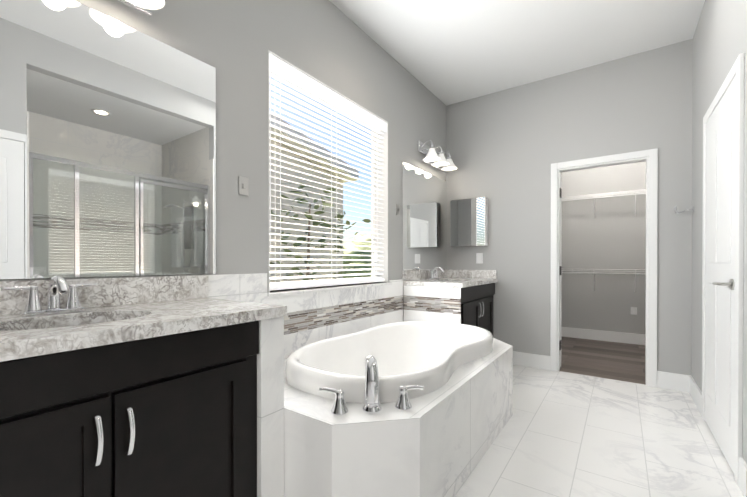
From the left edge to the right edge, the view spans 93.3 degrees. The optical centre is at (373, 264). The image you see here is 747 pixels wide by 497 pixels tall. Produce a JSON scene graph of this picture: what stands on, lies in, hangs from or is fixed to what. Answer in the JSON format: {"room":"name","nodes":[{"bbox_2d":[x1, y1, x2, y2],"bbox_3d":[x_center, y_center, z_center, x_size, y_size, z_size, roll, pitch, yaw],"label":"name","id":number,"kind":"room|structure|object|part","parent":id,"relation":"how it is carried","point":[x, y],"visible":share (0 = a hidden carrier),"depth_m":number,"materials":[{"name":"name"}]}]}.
{"room":"bathroom","nodes":[
{"label":"bathroom","id":0,"kind":"room"},
{"bbox_2d":[0,0,445,292],"bbox_3d":[-0.936,-0.396,1.748,0.150,2.940,6.260,0,0,35],"label":"wall","id":1,"kind":"structure","parent":0,"point":[227,40],"depth_m":2.03,"materials":[{"name":"grey paint"}]},
{"bbox_2d":[0,275,207,314],"bbox_3d":[-1.486,0.114,0.814,0.019,0.112,2.296,0,0,35],"label":"backsplash","id":2,"kind":"structure","parent":1,"relation":"attached to","point":[53,294],"depth_m":1.37,"materials":[{"name":"grey stone"}]},
{"bbox_2d":[0,0,215,278],"bbox_3d":[-1.477,-0.470,0.835,0.006,1.044,2.345,0,0,35],"label":"mirror","id":3,"kind":"object","parent":1,"relation":"attached to","point":[107,146],"visible":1,"depth_m":1.39,"materials":[{"name":"clear glass"}]},
{"bbox_2d":[117,0,164,16],"bbox_3d":[-1.058,-1.155,1.243,0.225,0.219,0.572,0,0,35],"label":"sconce","id":4,"kind":"object","parent":1,"relation":"attached to","point":[144,7],"visible":1,"depth_m":1.46,"materials":[{"name":"white glass"}]},
{"bbox_3d":[-0.921,-1.117,1.392,0.172,0.105,0.172,0,0,35],"label":"lamp shade","id":5,"kind":"part","parent":4,"relation":"part of","materials":[{"name":"white glass"}]},
{"bbox_2d":[208,273,266,299],"bbox_3d":[-0.727,0.120,1.908,0.012,0.135,0.360,0,0,35],"label":"wall tile","id":6,"kind":"structure","parent":1,"relation":"attached to","point":[232,286],"depth_m":1.89,"materials":[{"name":"tile"}]},
{"bbox_2d":[239,176,248,195],"bbox_3d":[-0.709,-0.427,1.930,0.012,0.100,0.060,0,0,35],"label":"switch plate","id":7,"kind":"object","parent":1,"relation":"attached to","point":[244,186],"visible":1,"depth_m":1.93,"materials":[{"name":"white plastic"}]},
{"bbox_2d":[234,283,402,312],"bbox_3d":[-0.278,0.241,2.548,0.012,0.113,1.922,0,0,35],"label":"tile backsplash","id":8,"kind":"structure","parent":1,"relation":"attached to","point":[301,301],"depth_m":2.48,"materials":[{"name":"tile"}]},
{"bbox_2d":[267,50,391,296],"bbox_3d":[-0.293,-0.538,2.639,0.180,1.445,1.340,0,0,35],"label":"window","id":9,"kind":"structure","parent":1,"relation":"in","point":[374,218],"depth_m":3.14,"materials":[{"name":"white"}]},
{"bbox_2d":[269,53,386,289],"bbox_3d":[-0.284,-0.548,2.633,0.082,1.406,1.282,0,0,35],"label":"window blinds","id":10,"kind":"object","parent":9,"relation":"attached to","point":[288,72],"visible":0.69,"depth_m":2.50,"materials":[{"name":"white plastic"}]},
{"bbox_2d":[284,309,402,358],"bbox_3d":[-0.278,0.750,2.551,0.012,0.640,1.922,0,0,35],"label":"wall tile","id":11,"kind":"structure","parent":1,"relation":"attached to","point":[295,341],"depth_m":2.54,"materials":[{"name":"tile"}]},
{"bbox_2d":[284,295,402,334],"bbox_3d":[-0.278,0.364,2.548,0.014,0.132,1.922,0,0,35],"label":"wall tile","id":12,"kind":"structure","parent":1,"relation":"attached to","point":[299,321],"depth_m":2.56,"materials":[{"name":"grey tile"}]},
{"bbox_2d":[389,279,402,283],"bbox_3d":[0.210,0.162,3.244,0.012,0.040,0.222,0,0,35],"label":"wall tile","id":13,"kind":"object","parent":1,"relation":"attached to","point":[398,281],"depth_m":3.25,"materials":[{"name":"tile"}]},
{"bbox_2d":[396,204,399,215],"bbox_3d":[0.233,-0.503,3.272,0.012,0.100,0.060,0,0,35],"label":"switch plate","id":14,"kind":"object","parent":1,"relation":"attached to","point":[397,209],"visible":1,"depth_m":3.26,"materials":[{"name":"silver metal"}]},
{"bbox_2d":[402,162,446,270],"bbox_3d":[0.570,-0.456,3.754,0.006,1.030,1.036,0,0,35],"label":"mirror","id":15,"kind":"object","parent":1,"relation":"attached to","point":[424,220],"visible":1,"depth_m":3.68,"materials":[{"name":"clear glass"}]},
{"bbox_2d":[418,140,456,172],"bbox_3d":[0.693,-1.147,3.740,0.225,0.219,0.612,0,0,35],"label":"sconce","id":16,"kind":"object","parent":1,"relation":"attached to","point":[430,153],"visible":1,"depth_m":3.69,"materials":[{"name":"white glass"}]},
{"bbox_3d":[0.610,-1.201,3.799,0.021,0.110,0.540,0,0,35],"label":"plate","id":17,"kind":"part","parent":16,"relation":"part of","materials":[{"name":"silver metal"}]},
{"bbox_3d":[0.589,-1.107,3.545,0.172,0.105,0.172,0,0,35],"label":"lamp shade","id":18,"kind":"part","parent":16,"relation":"part of","materials":[{"name":"white glass"}]},
{"bbox_3d":[0.715,-1.108,3.725,0.172,0.105,0.172,0,0,35],"label":"lamp shade","id":19,"kind":"part","parent":16,"relation":"part of","materials":[{"name":"white glass"}]},
{"bbox_3d":[0.841,-1.109,3.905,0.172,0.105,0.172,0,0,35],"label":"lamp shade","id":20,"kind":"part","parent":16,"relation":"part of","materials":[{"name":"white glass"}]},
{"bbox_2d":[329,0,704,105],"bbox_3d":[1.062,-1.915,1.500,3.700,0.100,8.160,0,0,35],"label":"ceiling","id":21,"kind":"structure","parent":0,"point":[447,52],"depth_m":2.87,"materials":[{"name":"white paint"}]},
{"bbox_2d":[446,39,692,374],"bbox_3d":[1.827,-0.405,3.572,2.280,2.940,0.100,0,0,35],"label":"wall","id":22,"kind":"structure","parent":0,"point":[502,147],"depth_m":3.53,"materials":[{"name":"grey paint"}]},
{"bbox_2d":[450,197,487,246],"bbox_3d":[1.074,-0.467,3.970,0.400,0.530,0.105,0,0,35],"label":"upper cabinet","id":23,"kind":"object","parent":22,"relation":"attached to","point":[468,221],"visible":1,"depth_m":3.91,"materials":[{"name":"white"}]},
{"bbox_2d":[476,253,482,263],"bbox_3d":[1.189,-0.067,3.953,0.075,0.118,0.009,0,0,35],"label":"electrical outlet","id":24,"kind":"object","parent":22,"relation":"attached to","point":[479,258],"visible":1,"depth_m":3.95,"materials":[{"name":"white plastic"}]},
{"bbox_2d":[513,351,549,369],"bbox_3d":[1.558,0.995,3.697,0.535,0.140,0.014,0,0,35],"label":"baseboard","id":25,"kind":"structure","parent":22,"relation":"attached to","point":[531,360],"depth_m":3.64,"materials":[{"name":"white wood"}]},
{"bbox_2d":[550,163,557,370],"bbox_3d":[1.801,0.030,3.520,0.060,2.070,0.018,0,0,35],"label":"trim","id":26,"kind":"structure","parent":22,"relation":"attached to","point":[553,276],"depth_m":3.51,"materials":[{"name":"white wood"}]},
{"bbox_2d":[559,174,561,366],"bbox_3d":[2.009,0.063,3.881,0.035,1.978,0.792,0,0,21],"label":"closet door","id":27,"kind":"structure","parent":22,"relation":"in","point":[561,275],"depth_m":3.60,"materials":[{"name":"white wood"}]},
{"bbox_2d":[557,150,648,168],"bbox_3d":[2.118,-0.973,3.293,0.715,0.060,0.018,0,0,35],"label":"trim","id":28,"kind":"structure","parent":22,"relation":"attached to","point":[609,158],"depth_m":3.27,"materials":[{"name":"white wood"}]},
{"bbox_2d":[557,157,648,384],"bbox_3d":[2.152,0.061,3.346,0.715,2.010,0.100,0,0,35],"label":"door frame","id":29,"kind":"structure","parent":22,"relation":"attached to","point":[646,293],"depth_m":3.30,"materials":[{"name":"white wood"}]},
{"bbox_2d":[648,148,657,386],"bbox_3d":[2.435,0.033,3.075,0.060,2.070,0.018,0,0,35],"label":"trim","id":30,"kind":"structure","parent":22,"relation":"attached to","point":[652,275],"depth_m":3.07,"materials":[{"name":"white wood"}]},
{"bbox_2d":[657,371,690,391],"bbox_3d":[2.553,0.998,2.999,0.225,0.140,0.014,0,0,35],"label":"baseboard","id":31,"kind":"structure","parent":22,"relation":"attached to","point":[673,381],"depth_m":3.00,"materials":[{"name":"white wood"}]},
{"bbox_2d":[454,336,743,496],"bbox_3d":[1.062,1.125,1.514,3.700,0.100,8.160,0,0,35],"label":"floor","id":32,"kind":"structure","parent":0,"point":[564,434],"depth_m":2.16,"materials":[{"name":"tile"}]},
{"bbox_2d":[0,311,286,496],"bbox_3d":[-1.249,0.643,0.650,0.598,0.867,2.296,0,0,35],"label":"bathroom vanity","id":33,"kind":"object","parent":32,"relation":"on","point":[164,386],"depth_m":1.04,"materials":[{"name":"black wood"}]},
{"bbox_3d":[-0.836,0.655,0.784,0.020,0.597,0.420,0,0,35],"label":"door","id":34,"kind":"part","parent":33,"relation":"part of","materials":[{"name":"black wood"}]},
{"bbox_3d":[-0.716,0.459,0.915,0.031,0.137,0.020,0,0,35],"label":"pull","id":35,"kind":"part","parent":33,"relation":"part of","materials":[{"name":"silver metal"}]},
{"bbox_3d":[-0.674,0.463,0.975,0.031,0.137,0.020,0,0,35],"label":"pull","id":36,"kind":"part","parent":33,"relation":"part of","materials":[{"name":"silver metal"}]},
{"bbox_2d":[0,299,286,354],"bbox_3d":[-1.250,0.192,0.650,0.594,0.040,2.296,0,0,35],"label":"countertop","id":37,"kind":"structure","parent":33,"relation":"on","point":[29,330],"depth_m":1.14,"materials":[{"name":"grey stone"}]},
{"bbox_2d":[1,275,98,315],"bbox_3d":[-1.073,0.103,1.198,0.146,0.132,0.254,0,0,35],"label":"faucet","id":38,"kind":"object","parent":37,"relation":"on","point":[57,287],"depth_m":1.21,"materials":[{"name":"silver metal"}]},
{"bbox_3d":[-0.591,0.653,1.135,0.020,0.597,0.415,0,0,35],"label":"door","id":39,"kind":"part","parent":33,"relation":"part of","materials":[{"name":"black wood"}]},
{"bbox_2d":[284,321,512,496],"bbox_3d":[0.161,0.722,2.241,1.054,0.694,1.920,0,0,35],"label":"tub deck","id":40,"kind":"object","parent":32,"relation":"on","point":[412,409],"visible":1,"depth_m":1.52,"materials":[{"name":"stone"}]},
{"bbox_3d":[-0.173,0.506,1.405,0.082,0.029,0.050,0,0,35],"label":"lever","id":41,"kind":"part","parent":40,"relation":"part of","materials":[{"name":"silver metal"}]},
{"bbox_3d":[-0.013,0.472,1.458,0.110,0.187,0.110,0,0,35],"label":"spout","id":42,"kind":"part","parent":40,"relation":"part of","materials":[{"name":"silver metal"}]},
{"bbox_2d":[285,321,492,402],"bbox_3d":[0.189,0.735,2.234,0.864,0.514,1.605,0,0,35],"label":"tub","id":43,"kind":"object","parent":40,"relation":"in","point":[432,355],"depth_m":2.21,"materials":[{"name":"white ceramic"}]},
{"bbox_3d":[0.161,0.506,1.434,0.082,0.029,0.050,0,0,35],"label":"lever","id":44,"kind":"part","parent":40,"relation":"part of","materials":[{"name":"silver metal"}]},
{"bbox_2d":[402,267,497,335],"bbox_3d":[0.812,0.545,3.590,0.598,1.036,1.037,0,0,35],"label":"bathroom vanity","id":45,"kind":"object","parent":32,"relation":"on","point":[461,297],"visible":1,"depth_m":3.27,"materials":[{"name":"black wood"}]},
{"bbox_2d":[403,277,497,287],"bbox_3d":[0.811,0.178,3.589,0.594,0.040,1.037,0,0,35],"label":"countertop","id":46,"kind":"structure","parent":45,"relation":"on","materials":[{"name":"stone"}]},
{"bbox_2d":[428,267,443,279],"bbox_3d":[0.672,0.092,3.687,0.146,0.132,0.254,0,0,35],"label":"faucet","id":47,"kind":"object","parent":46,"relation":"on","point":[433,274],"depth_m":3.67,"materials":[{"name":"silver metal"}]},
{"bbox_3d":[0.899,0.643,3.259,0.020,0.597,0.435,0,0,35],"label":"door","id":48,"kind":"part","parent":45,"relation":"part of","materials":[{"name":"black wood"}]},
{"bbox_3d":[1.155,0.641,3.624,0.020,0.597,0.435,0,0,35],"label":"door","id":49,"kind":"part","parent":45,"relation":"part of","materials":[{"name":"black wood"}]},
{"bbox_2d":[561,162,645,333],"bbox_3d":[3.294,-0.411,4.864,1.800,2.940,0.100,0,0,35],"label":"wall","id":50,"kind":"structure","parent":0,"point":[610,233],"depth_m":4.87,"materials":[{"name":"grey paint"}]},
{"bbox_2d":[561,327,644,344],"bbox_3d":[3.261,0.990,4.823,1.800,0.140,0.015,0,0,35],"label":"baseboard","id":51,"kind":"structure","parent":50,"relation":"attached to","point":[620,337],"depth_m":4.87,"materials":[{"name":"white wood"}]},
{"bbox_2d":[562,189,645,291],"bbox_3d":[3.194,-0.285,4.710,1.793,1.315,0.261,0,0,35],"label":"closet shelf","id":52,"kind":"object","parent":50,"relation":"attached to","point":[616,194],"visible":0.4,"depth_m":4.69,"materials":[{"name":"white"}]},
{"bbox_3d":[3.127,0.120,4.629,1.780,0.016,0.016,0,0,35],"label":"rod","id":53,"kind":"part","parent":52,"relation":"part of","materials":[{"name":"white metal"}]},
{"bbox_3d":[3.127,-0.890,4.624,1.780,0.016,0.016,0,0,35],"label":"rod","id":54,"kind":"part","parent":52,"relation":"part of","materials":[{"name":"white"}]},
{"bbox_2d":[631,307,636,314],"bbox_3d":[3.459,0.620,4.685,0.070,0.100,0.009,0,0,35],"label":"electrical outlet","id":55,"kind":"object","parent":50,"relation":"attached to","point":[633,310],"visible":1,"depth_m":4.68,"materials":[{"name":"white plastic"}]},
{"bbox_2d":[691,0,746,463],"bbox_3d":[2.220,-0.399,2.234,0.100,2.940,1.640,0,0,35],"label":"wall","id":56,"kind":"structure","parent":0,"point":[720,40],"depth_m":2.40,"materials":[{"name":"grey paint"}]},
{"bbox_2d":[673,206,694,213],"bbox_3d":[2.534,-0.446,2.880,0.126,0.060,0.095,0,0,35],"label":"hook rail","id":57,"kind":"object","parent":56,"relation":"attached to","point":[677,212],"visible":1,"depth_m":2.87,"materials":[{"name":"silver metal"}]},
{"bbox_2d":[689,376,701,415],"bbox_3d":[2.470,0.999,2.697,0.014,0.140,0.576,0,0,35],"label":"baseboard","id":58,"kind":"structure","parent":56,"relation":"attached to","point":[695,392],"depth_m":2.69,"materials":[{"name":"white wood"}]},
{"bbox_2d":[705,75,735,472],"bbox_3d":[2.039,0.053,2.078,0.010,2.015,0.799,0,0,35],"label":"door leaf","id":59,"kind":"structure","parent":56,"relation":"in","point":[722,431],"depth_m":2.03,"materials":[{"name":"white wood"}]},
{"bbox_2d":[707,110,731,426],"bbox_3d":[2.034,0.022,2.082,0.004,1.660,0.585,0,0,35],"label":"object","id":60,"kind":"structure","parent":59,"relation":"attached to","point":[725,257],"depth_m":2.00,"materials":[{"name":"white wood"}]},
{"bbox_3d":[2.132,0.486,2.225,0.004,0.730,0.242,0,0,35],"label":"panel","id":61,"kind":"part","parent":60,"relation":"part of","materials":[{"name":"white wood"}]},
{"bbox_3d":[2.132,-0.408,2.220,0.004,0.800,0.242,0,0,35],"label":"panel","id":62,"kind":"part","parent":60,"relation":"part of","materials":[{"name":"white wood"}]},
{"bbox_3d":[1.935,0.488,1.944,0.004,0.730,0.242,0,0,35],"label":"panel","id":63,"kind":"part","parent":60,"relation":"part of","materials":[{"name":"white wood"}]},
{"bbox_3d":[1.935,-0.407,1.940,0.004,0.800,0.242,0,0,35],"label":"panel","id":64,"kind":"part","parent":60,"relation":"part of","materials":[{"name":"white wood"}]},
{"bbox_2d":[712,282,730,285],"bbox_3d":[1.845,0.104,1.870,0.054,0.018,0.120,0,0,35],"label":"door lever","id":65,"kind":"object","parent":59,"relation":"attached to","point":[721,284],"visible":1,"depth_m":1.83,"materials":[{"name":"silver metal"}]},
{"bbox_2d":[729,279,733,289],"bbox_3d":[1.840,0.103,1.812,0.010,0.056,0.056,0,0,35],"label":"rose","id":66,"kind":"object","parent":59,"relation":"attached to","point":[731,281],"visible":0.94,"depth_m":1.80,"materials":[{"name":"silver metal"}]},
{"bbox_2d":[702,53,744,485],"bbox_3d":[2.038,0.027,2.079,0.018,2.090,0.925,0,0,35],"label":"door frame","id":67,"kind":"structure","parent":56,"relation":"attached to","point":[739,270],"depth_m":1.71,"materials":[{"name":"white wood"}]},
{"bbox_2d":[739,457,746,496],"bbox_3d":[1.738,1.004,1.653,0.014,0.140,0.125,0,0,35],"label":"baseboard","id":68,"kind":"structure","parent":56,"relation":"attached to","point":[742,475],"depth_m":1.65,"materials":[{"name":"white"}]},
{"label":"outside","id":69,"kind":"structure","parent":0,"visible":0},
{"bbox_3d":[-13.700,1.521,18.608,39.600,0.150,65.000,0,0,35],"label":"ground","id":70,"kind":"structure","parent":69,"visible":0},
{"bbox_2d":[270,140,342,281],"bbox_3d":[-6.840,-0.563,6.521,8.700,4.130,9.100,0,0,35],"label":"house","id":71,"kind":"structure","parent":70,"relation":"on","point":[299,209],"depth_m":6.74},
{"bbox_2d":[271,114,358,182],"bbox_3d":[-5.233,-2.338,8.501,9.050,1.040,4.200,0,0,35],"label":"roof","id":72,"kind":"structure","parent":71,"relation":"on","point":[312,150],"depth_m":6.62,"materials":[{"name":"white"}]},
{"bbox_2d":[270,183,370,279],"bbox_3d":[-0.866,0.156,5.489,1.825,2.803,2.096,0,0,35],"label":"tree","id":73,"kind":"object","parent":70,"relation":"on","point":[339,216],"visible":0.48,"depth_m":5.55,"materials":[{"name":"green plant"}]},
{"bbox_2d":[343,233,370,277],"bbox_3d":[-0.609,-0.144,18.549,4.771,3.719,7.487,0,0,35],"label":"hedge","id":74,"kind":"object","parent":70,"relation":"on","point":[359,252],"visible":0.19,"depth_m":16.55,"materials":[{"name":"green plant"}]}
]}

